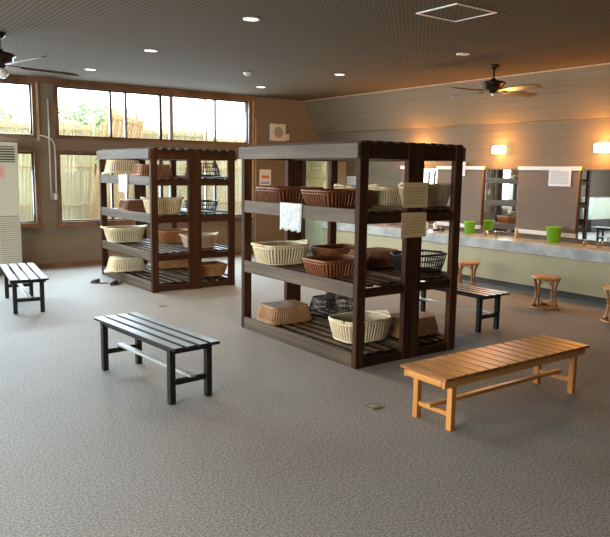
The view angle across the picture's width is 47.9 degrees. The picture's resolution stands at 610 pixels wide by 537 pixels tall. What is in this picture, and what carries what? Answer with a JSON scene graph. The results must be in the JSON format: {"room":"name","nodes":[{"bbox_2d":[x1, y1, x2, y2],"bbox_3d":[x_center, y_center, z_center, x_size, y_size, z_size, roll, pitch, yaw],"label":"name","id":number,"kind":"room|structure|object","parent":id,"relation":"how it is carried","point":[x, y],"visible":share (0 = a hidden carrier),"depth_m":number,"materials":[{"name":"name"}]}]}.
{"room":"bathhouse changing room","nodes":[
{"label":"bathhouse changing room","id":0,"kind":"room"},
{"bbox_2d":[0,82,319,264],"bbox_3d":[-4.490,-1.450,10.600,12.000,2.955,0.150,-5,10,-36],"label":"wall","id":1,"kind":"structure","parent":0,"point":[48,244],"depth_m":11.39,"materials":[{"name":"paint"}]},
{"bbox_2d":[0,79,36,137],"bbox_3d":[-5.639,-2.325,9.591,3.590,0.860,0.160,-5,10,-36],"label":"window","id":2,"kind":"structure","parent":1,"relation":"in","point":[31,85],"depth_m":10.54,"materials":[{"name":"brown wood"}]},
{"bbox_2d":[0,99,57,199],"bbox_3d":[-4.471,-1.818,10.433,1.360,1.570,0.050,-5,10,-36],"label":"conduit","id":3,"kind":"object","parent":1,"relation":"attached to","point":[53,195],"visible":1,"depth_m":10.81,"materials":[{"name":"beige plastic"}]},
{"bbox_2d":[17,149,43,228],"bbox_3d":[-5.647,-1.118,9.751,3.670,1.215,0.190,-5,10,-36],"label":"window","id":4,"kind":"structure","parent":1,"relation":"in","point":[36,223],"depth_m":10.72,"materials":[{"name":"brown wood"}]},
{"bbox_2d":[35,82,39,140],"bbox_3d":[-4.135,-2.420,10.600,0.045,0.885,0.030,-5,10,-36],"label":"trim","id":5,"kind":"structure","parent":1,"relation":"attached to","point":[36,83],"depth_m":10.59,"materials":[{"name":"brown wood"}]},
{"bbox_2d":[0,75,253,99],"bbox_3d":[-5.051,-2.811,9.864,10.130,0.070,0.035,-5,10,-36],"label":"trim","id":6,"kind":"structure","parent":1,"relation":"attached to","point":[10,77],"depth_m":11.32,"materials":[{"name":"brown wood"}]},
{"bbox_2d":[26,250,253,268],"bbox_3d":[-4.622,0.000,10.618,11.300,0.075,0.020,-5,10,-36],"label":"baseboard","id":7,"kind":"structure","parent":1,"relation":"attached to","point":[91,262],"depth_m":11.21,"materials":[{"name":"brown wood"}]},
{"bbox_2d":[53,84,251,145],"bbox_3d":[-2.503,-2.603,11.851,3.600,0.860,0.160,-5,10,-36],"label":"window","id":8,"kind":"structure","parent":1,"relation":"in","point":[248,103],"depth_m":11.82,"materials":[{"name":"brown wood"}]},
{"bbox_2d":[56,150,253,227],"bbox_3d":[-2.511,-1.396,12.010,3.680,1.215,0.190,-5,10,-36],"label":"window","id":9,"kind":"structure","parent":1,"relation":"in","point":[113,221],"depth_m":11.29,"materials":[{"name":"brown wood"}]},
{"bbox_2d":[251,100,253,222],"bbox_3d":[-0.988,-2.006,12.972,0.045,2.285,0.030,-5,10,-36],"label":"trim","id":10,"kind":"structure","parent":1,"relation":"attached to","point":[252,123],"depth_m":12.91,"materials":[{"name":"beige wood"}]},
{"bbox_2d":[254,118,255,241],"bbox_3d":[-0.946,-1.603,13.071,0.030,2.460,0.020,-5,10,-36],"label":"trim","id":11,"kind":"structure","parent":1,"relation":"attached to","point":[255,118],"depth_m":13.07,"materials":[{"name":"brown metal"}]},
{"bbox_2d":[259,169,270,184],"bbox_3d":[-0.763,-1.749,13.194,0.260,0.300,0.002,-5,10,-36],"label":"poster","id":12,"kind":"object","parent":1,"relation":"attached to","point":[264,175],"visible":1,"depth_m":13.19,"materials":[{"name":"white paper"}]},
{"bbox_2d":[270,123,285,140],"bbox_3d":[-0.518,-2.614,13.192,0.340,0.320,0.080,-5,10,-36],"label":"wall speaker","id":13,"kind":"object","parent":1,"relation":"attached to","point":[277,131],"visible":1,"depth_m":13.16,"materials":[{"name":"beige plastic"}]},
{"bbox_2d":[0,252,609,536],"bbox_3d":[-0.586,0.880,5.466,12.100,0.100,13.620,-5,10,-36],"label":"floor","id":14,"kind":"structure","parent":0,"point":[285,442],"depth_m":4.25,"materials":[{"name":"grey carpet"}]},
{"bbox_2d":[0,142,21,274],"bbox_3d":[-4.563,-0.878,10.154,0.600,1.945,0.338,-5,10,-36],"label":"air conditioner","id":15,"kind":"object","parent":14,"relation":"on","point":[10,222],"visible":0.93,"depth_m":10.12,"materials":[{"name":"beige paint"}]},
{"bbox_2d":[0,166,4,177],"bbox_3d":[-4.444,-1.403,9.970,0.155,0.180,0.002,-5,10,-36],"label":"notice sheet","id":16,"kind":"object","parent":15,"relation":"attached to","point":[2,173],"visible":1,"depth_m":10.00,"materials":[{"name":"pink paper"}]},
{"bbox_2d":[0,146,14,161],"bbox_3d":[-4.464,-1.652,9.908,0.525,0.230,0.018,-5,10,-36],"label":"grille","id":17,"kind":"object","parent":15,"relation":"attached to","point":[7,153],"depth_m":10.00,"materials":[{"name":"beige paint"}]},
{"bbox_2d":[0,216,20,263],"bbox_3d":[-4.477,-0.420,10.090,0.540,0.700,0.012,-5,10,-36],"label":"grille","id":18,"kind":"object","parent":15,"relation":"attached to","point":[10,226],"depth_m":10.17,"materials":[{"name":"beige paint"}]},
{"bbox_2d":[0,263,48,313],"bbox_3d":[-3.287,0.225,8.020,0.390,0.400,1.360,-3,9,-28],"label":"slatted bench","id":19,"kind":"object","parent":14,"relation":"on","point":[31,269],"visible":1,"depth_m":7.66,"materials":[{"name":"black paint"}]},
{"bbox_2d":[90,278,107,283],"bbox_3d":[-2.881,0.172,9.611,0.265,0.067,0.092,1,8,2],"label":"slipper","id":20,"kind":"object","parent":14,"relation":"on","point":[94,281],"visible":1,"depth_m":9.58,"materials":[{"name":"brown"}]},
{"bbox_2d":[110,280,121,285],"bbox_3d":[-2.622,0.188,9.528,0.092,0.067,0.265,3,9,18],"label":"slipper","id":21,"kind":"object","parent":14,"relation":"on","point":[114,282],"visible":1,"depth_m":9.47,"materials":[{"name":"brown"}]},
{"bbox_2d":[94,312,219,404],"bbox_3d":[-1.142,0.653,5.173,0.365,0.415,1.250,-6,11,-41],"label":"slatted bench","id":22,"kind":"object","parent":14,"relation":"on","point":[173,339],"visible":1,"depth_m":4.96,"materials":[{"name":"black paint"}]},
{"bbox_2d":[96,147,236,292],"bbox_3d":[-2.014,-0.761,9.884,1.289,1.862,1.911,-5,10,-36],"label":"rack","id":23,"kind":"object","parent":14,"relation":"on","point":[190,277],"visible":0.78,"depth_m":9.27,"materials":[{"name":"brown wood"}]},
{"bbox_2d":[101,160,139,174],"bbox_3d":[-2.664,-1.480,10.067,0.650,0.211,0.392,-5,10,-36],"label":"wicker basket","id":24,"kind":"object","parent":23,"relation":"on","point":[112,166],"visible":0.83,"depth_m":9.89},
{"bbox_2d":[100,225,146,242],"bbox_3d":[-2.670,-0.522,10.159,0.715,0.232,0.431,-5,10,-36],"label":"wicker basket","id":25,"kind":"object","parent":23,"relation":"on","point":[126,233],"visible":1,"depth_m":10.01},
{"bbox_2d":[119,174,127,192],"bbox_3d":[-2.481,-1.163,9.450,0.064,0.254,0.320,-5,10,-36],"label":"hanging cloth","id":26,"kind":"object","parent":23,"relation":"hanging from","point":[123,179],"visible":1,"depth_m":9.42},
{"bbox_2d":[104,255,147,272],"bbox_3d":[-2.573,-0.068,9.875,0.650,0.211,0.392,-5,10,-36],"label":"wicker basket","id":27,"kind":"object","parent":23,"relation":"on","point":[121,263],"visible":0.93,"depth_m":9.73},
{"bbox_2d":[117,199,145,210],"bbox_3d":[-2.417,-0.917,9.897,0.512,0.150,0.374,-5,10,-36],"label":"wicker basket","id":28,"kind":"object","parent":23,"relation":"on","point":[124,204],"visible":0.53,"depth_m":9.72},
{"bbox_2d":[102,147,192,150],"bbox_3d":[-2.249,-1.605,9.583,0.553,0.112,1.911,-5,10,-36],"label":"slatted shelf","id":29,"kind":"object","parent":23,"relation":"attached to","point":[151,149],"depth_m":8.89,"materials":[{"name":"brown wood"}]},
{"bbox_2d":[114,208,186,216],"bbox_3d":[-2.260,-0.774,9.701,0.553,0.068,1.773,-5,10,-36],"label":"slatted shelf","id":30,"kind":"object","parent":23,"relation":"attached to","point":[117,212],"depth_m":9.30,"materials":[{"name":"brown wood"}]},
{"bbox_2d":[131,164,172,176],"bbox_3d":[-2.100,-1.343,9.439,0.512,0.175,0.374,-5,10,-36],"label":"wicker basket","id":31,"kind":"object","parent":23,"relation":"on","point":[163,170],"visible":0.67,"depth_m":9.33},
{"bbox_2d":[118,240,187,254],"bbox_3d":[-2.267,-0.285,9.770,0.553,0.068,1.774,-5,10,-36],"label":"slatted shelf","id":32,"kind":"object","parent":23,"relation":"attached to","point":[143,247],"depth_m":9.52,"materials":[{"name":"brown wood"}]},
{"bbox_2d":[123,267,187,284],"bbox_3d":[-2.273,0.109,9.828,0.553,0.068,1.770,-5,10,-36],"label":"slatted shelf","id":33,"kind":"object","parent":23,"relation":"attached to","point":[165,277],"depth_m":9.52,"materials":[{"name":"brown wood"}]},
{"bbox_2d":[140,196,183,213],"bbox_3d":[-1.909,-0.852,9.217,0.627,0.226,0.376,-5,10,-36],"label":"wicker basket","id":34,"kind":"object","parent":23,"relation":"on","point":[166,205],"visible":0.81,"depth_m":9.10,"materials":[{"name":"wicker"}]},
{"bbox_2d":[158,228,186,242],"bbox_3d":[-1.997,-0.498,10.394,0.522,0.178,0.382,-5,10,-36],"label":"wicker basket","id":35,"kind":"object","parent":23,"relation":"on","point":[164,235],"visible":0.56,"depth_m":10.23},
{"bbox_2d":[158,177,186,179],"bbox_3d":[-2.254,-1.247,9.634,0.553,0.068,1.770,-5,10,-36],"label":"slatted shelf","id":36,"kind":"object","parent":23,"relation":"attached to","point":[159,178],"depth_m":9.03,"materials":[{"name":"brown wood"}]},
{"bbox_2d":[159,259,187,268],"bbox_3d":[-1.981,-0.117,10.402,0.522,0.173,0.382,-5,10,-36],"label":"wicker basket","id":37,"kind":"object","parent":23,"relation":"on","point":[169,264],"visible":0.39,"depth_m":10.22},
{"bbox_2d":[161,267,227,280],"bbox_3d":[-1.775,0.065,10.185,0.543,0.068,1.774,-5,10,-36],"label":"slatted shelf","id":38,"kind":"object","parent":23,"relation":"attached to","point":[180,271],"depth_m":9.82,"materials":[{"name":"brown wood"}]},
{"bbox_2d":[168,242,227,251],"bbox_3d":[-1.769,-0.329,10.129,0.543,0.068,1.774,-5,10,-36],"label":"slatted shelf","id":39,"kind":"object","parent":23,"relation":"attached to","point":[217,248],"depth_m":9.70,"materials":[{"name":"brown wood"}]},
{"bbox_2d":[179,232,217,247],"bbox_3d":[-1.501,-0.405,9.735,0.604,0.196,0.365,-5,10,-36],"label":"wicker basket","id":40,"kind":"object","parent":23,"relation":"on","point":[208,239],"visible":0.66,"depth_m":9.65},
{"bbox_2d":[184,200,218,212],"bbox_3d":[-1.440,-0.864,9.559,0.528,0.170,0.323,-5,10,-36],"label":"wire basket","id":41,"kind":"object","parent":23,"relation":"on","point":[185,201],"visible":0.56,"depth_m":9.51,"materials":[{"name":"black"}]},
{"bbox_2d":[184,163,220,175],"bbox_3d":[-1.421,-1.372,9.521,0.556,0.180,0.340,-5,10,-36],"label":"wire basket","id":42,"kind":"object","parent":23,"relation":"on","point":[214,164],"visible":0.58,"depth_m":9.45,"materials":[{"name":"black"}]},
{"bbox_2d":[180,208,227,215],"bbox_3d":[-1.762,-0.818,10.059,0.543,0.068,1.775,-5,10,-36],"label":"slatted shelf","id":43,"kind":"object","parent":23,"relation":"attached to","point":[218,212],"depth_m":9.59,"materials":[{"name":"brown wood"}]},
{"bbox_2d":[187,261,227,276],"bbox_3d":[-1.369,0.007,9.620,0.512,0.170,0.374,-5,10,-36],"label":"wicker basket","id":44,"kind":"object","parent":23,"relation":"on","point":[209,268],"visible":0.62,"depth_m":9.53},
{"bbox_2d":[201,178,226,179],"bbox_3d":[-1.755,-1.291,9.992,0.543,0.068,1.774,-5,10,-36],"label":"slatted shelf","id":45,"kind":"object","parent":23,"relation":"attached to","point":[201,178],"depth_m":9.34,"materials":[{"name":"brown wood"}]},
{"bbox_2d":[197,149,232,151],"bbox_3d":[-1.752,-1.650,9.943,0.543,0.112,1.908,-5,10,-36],"label":"slatted shelf","id":46,"kind":"object","parent":23,"relation":"attached to","point":[198,150],"depth_m":9.17,"materials":[{"name":"brown wood"}]},
{"bbox_2d":[305,161,346,251],"bbox_3d":[0.390,-1.272,13.465,0.465,1.930,0.720,-5,10,-36],"label":"tall cabinet","id":47,"kind":"object","parent":14,"relation":"on","point":[317,172],"visible":0.41,"depth_m":13.29,"materials":[{"name":"grey metal"}]},
{"bbox_2d":[239,140,465,368],"bbox_3d":[0.373,-0.241,6.541,1.249,1.842,1.842,-5,10,-36],"label":"rack","id":48,"kind":"object","parent":14,"relation":"on","point":[406,283],"visible":0.74,"depth_m":5.99,"materials":[{"name":"brown wood"}]},
{"bbox_2d":[251,240,308,265],"bbox_3d":[-0.242,-0.164,6.834,0.670,0.217,0.404,-5,10,-36],"label":"wicker basket","id":49,"kind":"object","parent":48,"relation":"on","point":[274,253],"visible":0.98,"depth_m":6.69,"materials":[{"name":"wicker"}]},
{"bbox_2d":[256,300,311,325],"bbox_3d":[-0.209,0.438,6.938,0.512,0.170,0.374,-5,10,-36],"label":"wicker basket","id":50,"kind":"object","parent":48,"relation":"on","point":[283,312],"visible":1,"depth_m":6.82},
{"bbox_2d":[256,186,323,203],"bbox_3d":[-0.146,-0.711,6.658,0.585,0.160,0.428,-5,10,-36],"label":"wicker basket","id":51,"kind":"object","parent":48,"relation":"on","point":[276,194],"visible":0.64,"depth_m":6.46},
{"bbox_2d":[280,202,306,232],"bbox_3d":[-0.114,-0.462,6.195,0.064,0.254,0.340,-5,10,-36],"label":"hanging cloth","id":52,"kind":"object","parent":48,"relation":"hanging from","point":[290,213],"visible":1,"depth_m":6.17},
{"bbox_2d":[252,318,398,355],"bbox_3d":[0.129,0.630,6.497,0.553,0.068,1.699,-5,10,-36],"label":"slatted shelf","id":53,"kind":"object","parent":48,"relation":"attached to","point":[294,339],"depth_m":6.36,"materials":[{"name":"brown wood"}]},
{"bbox_2d":[244,140,414,146],"bbox_3d":[0.154,-1.077,6.253,0.553,0.112,1.842,-5,10,-36],"label":"slatted shelf","id":54,"kind":"object","parent":48,"relation":"attached to","point":[364,143],"depth_m":5.60,"materials":[{"name":"brown wood"}]},
{"bbox_2d":[309,293,352,316],"bbox_3d":[0.289,0.378,7.244,0.596,0.170,0.360,-5,10,-36],"label":"wire basket","id":55,"kind":"object","parent":48,"relation":"on","point":[324,298],"visible":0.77,"depth_m":7.16,"materials":[{"name":"black metal"}]},
{"bbox_2d":[310,243,353,255],"bbox_3d":[0.343,-0.157,7.102,0.522,0.153,0.382,-5,10,-36],"label":"wicker basket","id":56,"kind":"object","parent":48,"relation":"on","point":[344,248],"visible":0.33,"depth_m":6.98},
{"bbox_2d":[302,254,367,277],"bbox_3d":[0.268,-0.022,6.143,0.532,0.156,0.390,-5,10,-36],"label":"wicker basket","id":57,"kind":"object","parent":48,"relation":"on","point":[333,265],"visible":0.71,"depth_m":6.00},
{"bbox_2d":[301,189,373,207],"bbox_3d":[0.285,-0.625,6.113,0.574,0.158,0.420,-5,10,-36],"label":"wicker basket","id":58,"kind":"object","parent":48,"relation":"on","point":[337,198],"visible":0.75,"depth_m":5.93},
{"bbox_2d":[277,263,400,286],"bbox_3d":[0.138,0.054,6.414,0.553,0.068,1.702,-5,10,-36],"label":"slatted shelf","id":59,"kind":"object","parent":48,"relation":"attached to","point":[287,273],"depth_m":6.12,"materials":[{"name":"brown wood"}]},
{"bbox_2d":[334,184,377,188],"bbox_3d":[0.511,-0.745,6.848,0.542,0.196,0.325,-5,10,-36],"label":"wicker basket","id":60,"kind":"object","parent":48,"relation":"on","point":[336,186],"visible":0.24,"depth_m":6.67,"materials":[{"name":"wicker"}]},
{"bbox_2d":[328,310,391,343],"bbox_3d":[0.491,0.514,6.139,0.676,0.219,0.408,-5,10,-36],"label":"wicker basket","id":61,"kind":"object","parent":48,"relation":"on","point":[377,323],"visible":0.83,"depth_m":6.04,"materials":[{"name":"wicker"}]},
{"bbox_2d":[349,247,400,268],"bbox_3d":[0.672,-0.109,6.651,0.512,0.150,0.374,-5,10,-36],"label":"wicker basket","id":62,"kind":"object","parent":48,"relation":"on","point":[378,257],"visible":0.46,"depth_m":6.49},
{"bbox_2d":[347,208,402,214],"bbox_3d":[0.147,-0.540,6.329,0.553,0.068,1.702,-5,10,-36],"label":"slatted shelf","id":63,"kind":"object","parent":48,"relation":"attached to","point":[371,211],"depth_m":5.80,"materials":[{"name":"brown wood"}]},
{"bbox_2d":[312,308,443,345],"bbox_3d":[0.611,0.587,6.844,0.503,0.068,1.700,-5,10,-36],"label":"slatted shelf","id":64,"kind":"object","parent":48,"relation":"attached to","point":[437,338],"depth_m":6.37,"materials":[{"name":"brown wood"}]},
{"bbox_2d":[368,184,402,206],"bbox_3d":[0.783,-0.687,6.444,0.559,0.202,0.335,-5,10,-36],"label":"wicker basket","id":65,"kind":"object","parent":48,"relation":"on","point":[382,195],"visible":0.55,"depth_m":6.28,"materials":[{"name":"wicker"}]},
{"bbox_2d":[366,266,446,280],"bbox_3d":[0.620,0.011,6.761,0.503,0.068,1.702,-5,10,-36],"label":"slatted shelf","id":66,"kind":"object","parent":48,"relation":"attached to","point":[441,275],"depth_m":6.30,"materials":[{"name":"brown wood"}]},
{"bbox_2d":[387,311,438,337],"bbox_3d":[0.973,0.515,6.380,0.496,0.165,0.363,-5,10,-36],"label":"wicker basket","id":67,"kind":"object","parent":48,"relation":"on","point":[427,325],"visible":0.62,"depth_m":6.27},
{"bbox_2d":[401,212,426,237],"bbox_3d":[0.917,-0.367,5.787,0.295,0.210,0.002,-5,10,-36],"label":"notice sheet","id":68,"kind":"object","parent":48,"relation":"attached to","point":[413,224],"visible":1,"depth_m":5.78,"materials":[{"name":"beige paper"}]},
{"bbox_2d":[403,182,427,207],"bbox_3d":[0.927,-0.615,5.756,0.290,0.210,0.002,-5,10,-36],"label":"notice sheet","id":69,"kind":"object","parent":48,"relation":"attached to","point":[415,194],"visible":1,"depth_m":5.75,"materials":[{"name":"beige paper"}]},
{"bbox_2d":[390,249,446,273],"bbox_3d":[1.039,-0.063,6.302,0.608,0.173,0.367,-5,10,-36],"label":"wire basket","id":70,"kind":"object","parent":48,"relation":"on","point":[396,263],"visible":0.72,"depth_m":6.25,"materials":[{"name":"black metal"}]},
{"bbox_2d":[398,182,450,205],"bbox_3d":[1.079,-0.674,6.189,0.581,0.210,0.349,-5,10,-36],"label":"wicker basket","id":71,"kind":"object","parent":48,"relation":"on","point":[438,193],"visible":0.52,"depth_m":6.09,"materials":[{"name":"wicker"}]},
{"bbox_2d":[423,207,449,212],"bbox_3d":[0.628,-0.583,6.676,0.503,0.068,1.701,-5,10,-36],"label":"slatted shelf","id":72,"kind":"object","parent":48,"relation":"attached to","point":[425,209],"depth_m":6.12,"materials":[{"name":"brown wood"}]},
{"bbox_2d":[417,143,461,146],"bbox_3d":[0.636,-1.119,6.600,0.503,0.112,1.842,-5,10,-36],"label":"slatted shelf","id":73,"kind":"object","parent":48,"relation":"attached to","point":[419,144],"depth_m":5.84,"materials":[{"name":"brown wood"}]},
{"bbox_2d":[364,403,383,409],"bbox_3d":[0.474,0.946,4.717,0.100,0.008,0.100,-5,10,-36],"label":"floor outlet","id":74,"kind":"object","parent":14,"relation":"on","point":[373,406],"visible":1,"depth_m":4.70,"materials":[{"name":"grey metal"}]},
{"bbox_2d":[419,281,509,332],"bbox_3d":[1.568,0.377,7.458,0.360,0.395,1.290,-5,10,-36],"label":"slatted bench","id":75,"kind":"object","parent":14,"relation":"on","point":[481,294],"visible":0.57,"depth_m":7.09,"materials":[{"name":"black paint"}]},
{"bbox_2d":[322,221,609,304],"bbox_3d":[3.115,-0.066,9.732,0.599,0.672,8.728,-5,10,-36],"label":"counter","id":76,"kind":"object","parent":14,"relation":"on","point":[583,270],"depth_m":9.52,"materials":[{"name":"beige stone"}]},
{"bbox_2d":[386,224,400,227],"bbox_3d":[1.602,-0.732,11.750,0.220,0.035,0.380,-5,10,-36],"label":"tray","id":77,"kind":"object","parent":76,"relation":"on","point":[390,225],"visible":0.51,"depth_m":11.73,"materials":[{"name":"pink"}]},
{"bbox_2d":[433,226,444,230],"bbox_3d":[2.124,-0.626,10.886,0.182,0.080,0.190,1,8,2],"label":"hair dryer","id":78,"kind":"object","parent":76,"relation":"on","point":[441,228],"visible":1,"depth_m":10.92,"materials":[{"name":"black plastic"}]},
{"bbox_2d":[322,221,609,263],"bbox_3d":[3.119,-0.325,9.695,0.599,0.147,8.728,-5,10,-36],"label":"countertop","id":79,"kind":"structure","parent":76,"relation":"on","point":[576,251],"depth_m":9.64,"materials":[{"name":"grey stone"}]},
{"bbox_2d":[464,221,475,233],"bbox_3d":[2.535,-0.632,10.588,0.184,0.190,0.184,-5,10,-36],"label":"plastic cup","id":80,"kind":"object","parent":76,"relation":"on","point":[469,226],"visible":1,"depth_m":10.53,"materials":[{"name":"green"}]},
{"bbox_2d":[546,226,562,242],"bbox_3d":[3.417,-0.465,9.436,0.218,0.210,0.218,-5,10,-36],"label":"plastic cup","id":81,"kind":"object","parent":76,"relation":"on","point":[553,232],"visible":1,"depth_m":9.37,"materials":[{"name":"green"}]},
{"bbox_2d":[457,260,479,286],"bbox_3d":[2.232,0.099,9.503,0.361,0.385,0.361,3,8,14],"label":"rattan stool","id":82,"kind":"object","parent":14,"relation":"on","point":[461,263],"visible":0.65,"depth_m":9.40,"materials":[{"name":"wicker"}]},
{"bbox_2d":[400,335,589,430],"bbox_3d":[1.353,0.772,4.786,1.530,0.360,0.400,-5,10,-36],"label":"bench","id":83,"kind":"object","parent":14,"relation":"on","point":[450,371],"visible":1,"depth_m":4.61,"materials":[{"name":"wood"}]},
{"bbox_2d":[529,274,560,310],"bbox_3d":[2.893,0.285,8.266,0.361,0.385,0.361,4,9,20],"label":"rattan stool","id":84,"kind":"object","parent":14,"relation":"on","point":[546,278],"visible":1,"depth_m":8.16,"materials":[{"name":"wicker"}]},
{"bbox_2d":[600,285,609,323],"bbox_3d":[3.441,0.397,7.536,0.361,0.385,0.361,5,9,25],"label":"rattan stool","id":85,"kind":"object","parent":14,"relation":"on","point":[606,288],"visible":1,"depth_m":7.50,"materials":[{"name":"wicker"}]},
{"bbox_2d":[0,0,609,100],"bbox_3d":[-0.543,-2.144,5.035,12.100,0.100,13.620,-5,10,-36],"label":"ceiling","id":86,"kind":"structure","parent":0,"point":[295,50],"depth_m":7.30,"materials":[{"name":"paint"}]},
{"bbox_2d":[0,32,79,77],"bbox_3d":[-3.139,-2.191,7.072,1.294,0.454,1.294,0,8,-3],"label":"ceiling fan","id":87,"kind":"object","parent":86,"relation":"hanging from","point":[6,58],"visible":1,"depth_m":7.05,"materials":[{"name":"brown metal"}]},
{"bbox_2d":[144,49,157,51],"bbox_3d":[-1.785,-2.524,7.965,0.156,0.010,0.156,-5,10,-36],"label":"recessed light","id":88,"kind":"object","parent":86,"relation":"in","point":[146,50],"visible":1,"depth_m":7.94,"materials":[{"name":"white plastic"}]},
{"bbox_2d":[243,17,259,21],"bbox_3d":[-0.483,-2.257,6.224,0.156,0.010,0.156,-5,10,-36],"label":"recessed light","id":89,"kind":"object","parent":86,"relation":"in","point":[252,19],"visible":1,"depth_m":6.21,"materials":[{"name":"white plastic"}]},
{"bbox_2d":[416,3,496,21],"bbox_3d":[1.291,-2.181,5.864,0.500,0.010,0.465,-5,10,-36],"label":"access hatch","id":90,"kind":"object","parent":86,"relation":"in","point":[455,12],"visible":1,"depth_m":5.85,"materials":[{"name":"white metal"}]},
{"bbox_2d":[456,53,469,55],"bbox_3d":[1.820,-2.465,7.908,0.156,0.010,0.156,-5,10,-36],"label":"recessed light","id":91,"kind":"object","parent":86,"relation":"in","point":[458,54],"visible":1,"depth_m":7.91,"materials":[{"name":"white plastic"}]},
{"bbox_2d":[446,64,541,96],"bbox_3d":[2.394,-2.382,8.717,1.116,0.384,1.116,3,8,15],"label":"ceiling fan","id":92,"kind":"object","parent":86,"relation":"hanging from","point":[492,86],"visible":1,"depth_m":8.64,"materials":[{"name":"brown metal"}]},
{"bbox_2d":[305,64,609,246],"bbox_3d":[4.069,-1.042,8.589,0.550,2.955,13.220,-5,10,-36],"label":"wall","id":93,"kind":"structure","parent":0,"point":[560,125],"depth_m":10.25,"materials":[{"name":"paint"}]},
{"bbox_2d":[347,176,355,184],"bbox_3d":[0.917,-1.639,13.102,0.002,0.235,0.370,-5,10,-36],"label":"poster","id":94,"kind":"object","parent":93,"relation":"attached to","point":[351,180],"visible":0.6,"depth_m":13.13,"materials":[{"name":"white paper"}]},
{"bbox_2d":[400,166,404,181],"bbox_3d":[1.725,-1.300,11.969,0.060,0.965,0.175,-5,10,-36],"label":"wall panel","id":95,"kind":"object","parent":93,"relation":"attached to","point":[402,168],"visible":0.25,"depth_m":11.93,"materials":[{"name":"brown paper"}]},
{"bbox_2d":[424,168,436,225],"bbox_3d":[1.994,-1.218,11.645,0.016,0.951,0.666,-5,10,-36],"label":"wall mirror","id":96,"kind":"object","parent":93,"relation":"attached to","point":[430,174],"visible":0.19,"depth_m":11.47,"materials":[{"name":"white mirror"}]},
{"bbox_2d":[303,63,609,101],"bbox_3d":[3.855,-2.478,8.212,0.030,0.012,13.220,-5,10,-36],"label":"trim","id":97,"kind":"structure","parent":93,"relation":"attached to","point":[603,63],"depth_m":10.15,"materials":[{"name":"beige wood"}]},
{"bbox_2d":[436,166,484,228],"bbox_3d":[2.455,-1.148,10.975,0.060,0.965,0.960,-5,10,-36],"label":"wall panel","id":98,"kind":"object","parent":93,"relation":"attached to","point":[472,192],"visible":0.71,"depth_m":10.76,"materials":[{"name":"brown paper"}]},
{"bbox_2d":[462,162,465,175],"bbox_3d":[2.440,-1.577,10.886,0.002,0.220,0.260,-5,10,-36],"label":"notice sheet","id":99,"kind":"object","parent":98,"relation":"attached to","point":[464,163],"visible":0.12,"depth_m":10.80,"materials":[{"name":"white paper"}]},
{"bbox_2d":[492,146,506,153],"bbox_3d":[2.894,-1.772,10.240,0.119,0.116,0.200,-5,10,-36],"label":"wall lamp","id":100,"kind":"object","parent":93,"relation":"attached to","point":[495,149],"visible":1,"depth_m":10.19,"materials":[{"name":"glass"}]},
{"bbox_2d":[482,169,518,233],"bbox_3d":[2.942,-1.021,10.352,0.016,0.951,0.636,-5,10,-36],"label":"wall mirror","id":101,"kind":"object","parent":93,"relation":"attached to","point":[500,185],"visible":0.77,"depth_m":10.35,"materials":[{"name":"white mirror"}]},
{"bbox_2d":[515,166,581,237],"bbox_3d":[3.403,-0.950,9.683,0.060,0.965,0.990,-5,10,-36],"label":"wall panel","id":102,"kind":"object","parent":93,"relation":"attached to","point":[540,205],"visible":0.86,"depth_m":9.69,"materials":[{"name":"wood"}]},
{"bbox_2d":[548,168,571,186],"bbox_3d":[3.503,-1.254,9.450,0.002,0.245,0.345,-5,10,-36],"label":"notice sheet","id":103,"kind":"object","parent":102,"relation":"attached to","point":[557,176],"visible":1,"depth_m":9.45,"materials":[{"name":"white paper"}]},
{"bbox_2d":[576,169,609,242],"bbox_3d":[3.899,-0.821,9.048,0.016,0.951,0.636,-5,10,-36],"label":"wall mirror","id":104,"kind":"object","parent":93,"relation":"attached to","point":[593,225],"visible":0.9,"depth_m":9.12,"materials":[{"name":"white mirror"}]},
{"bbox_2d":[594,143,609,151],"bbox_3d":[3.863,-1.570,8.920,0.119,0.116,0.200,-5,10,-36],"label":"wall lamp","id":105,"kind":"object","parent":93,"relation":"attached to","point":[598,147],"visible":1,"depth_m":8.87,"materials":[{"name":"glass"}]},
{"label":"outside","id":106,"kind":"structure","parent":0,"visible":0},
{"bbox_3d":[-8.028,-0.581,16.216,22.000,0.150,12.480,-5,10,-36],"label":"ground","id":107,"kind":"structure","parent":106,"visible":0},
{"bbox_2d":[0,105,14,122],"bbox_3d":[-6.679,-1.932,14.169,1.498,3.148,1.498,-5,10,-36],"label":"leafy tree","id":108,"kind":"object","parent":107,"relation":"on","point":[3,114],"visible":0.24,"depth_m":13.98,"materials":[{"name":"green plant"}]},
{"bbox_2d":[0,116,94,220],"bbox_3d":[-4.896,-1.376,12.220,2.457,2.641,0.053,-5,9,-36],"label":"screen","id":109,"kind":"object","parent":107,"relation":"on","point":[77,171],"visible":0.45,"depth_m":12.59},
{"bbox_2d":[58,98,127,182],"bbox_3d":[-4.546,-1.994,14.621,1.782,3.204,1.794,-5,10,-36],"label":"leafy tree","id":110,"kind":"object","parent":107,"relation":"on","point":[87,113],"visible":0.22,"depth_m":14.08,"materials":[{"name":"green plant"}]},
{"bbox_2d":[89,106,144,218],"bbox_3d":[-3.542,-1.516,12.722,1.279,2.960,0.052,-5,10,-36],"label":"screen","id":111,"kind":"object","parent":107,"relation":"on","point":[135,126],"visible":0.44,"depth_m":12.65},
{"bbox_2d":[96,121,207,207],"bbox_3d":[-2.972,-1.518,13.482,2.383,2.621,0.053,-5,11,-36],"label":"screen","id":112,"kind":"object","parent":107,"relation":"on","point":[181,166],"visible":0.2,"depth_m":13.66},
{"bbox_2d":[207,132,244,214],"bbox_3d":[-1.001,-1.661,15.033,2.764,2.521,0.053,-5,9,-36],"label":"fence","id":113,"kind":"object","parent":107,"relation":"on","point":[221,191],"visible":0.16,"depth_m":14.51,"materials":[{"name":"wood"}]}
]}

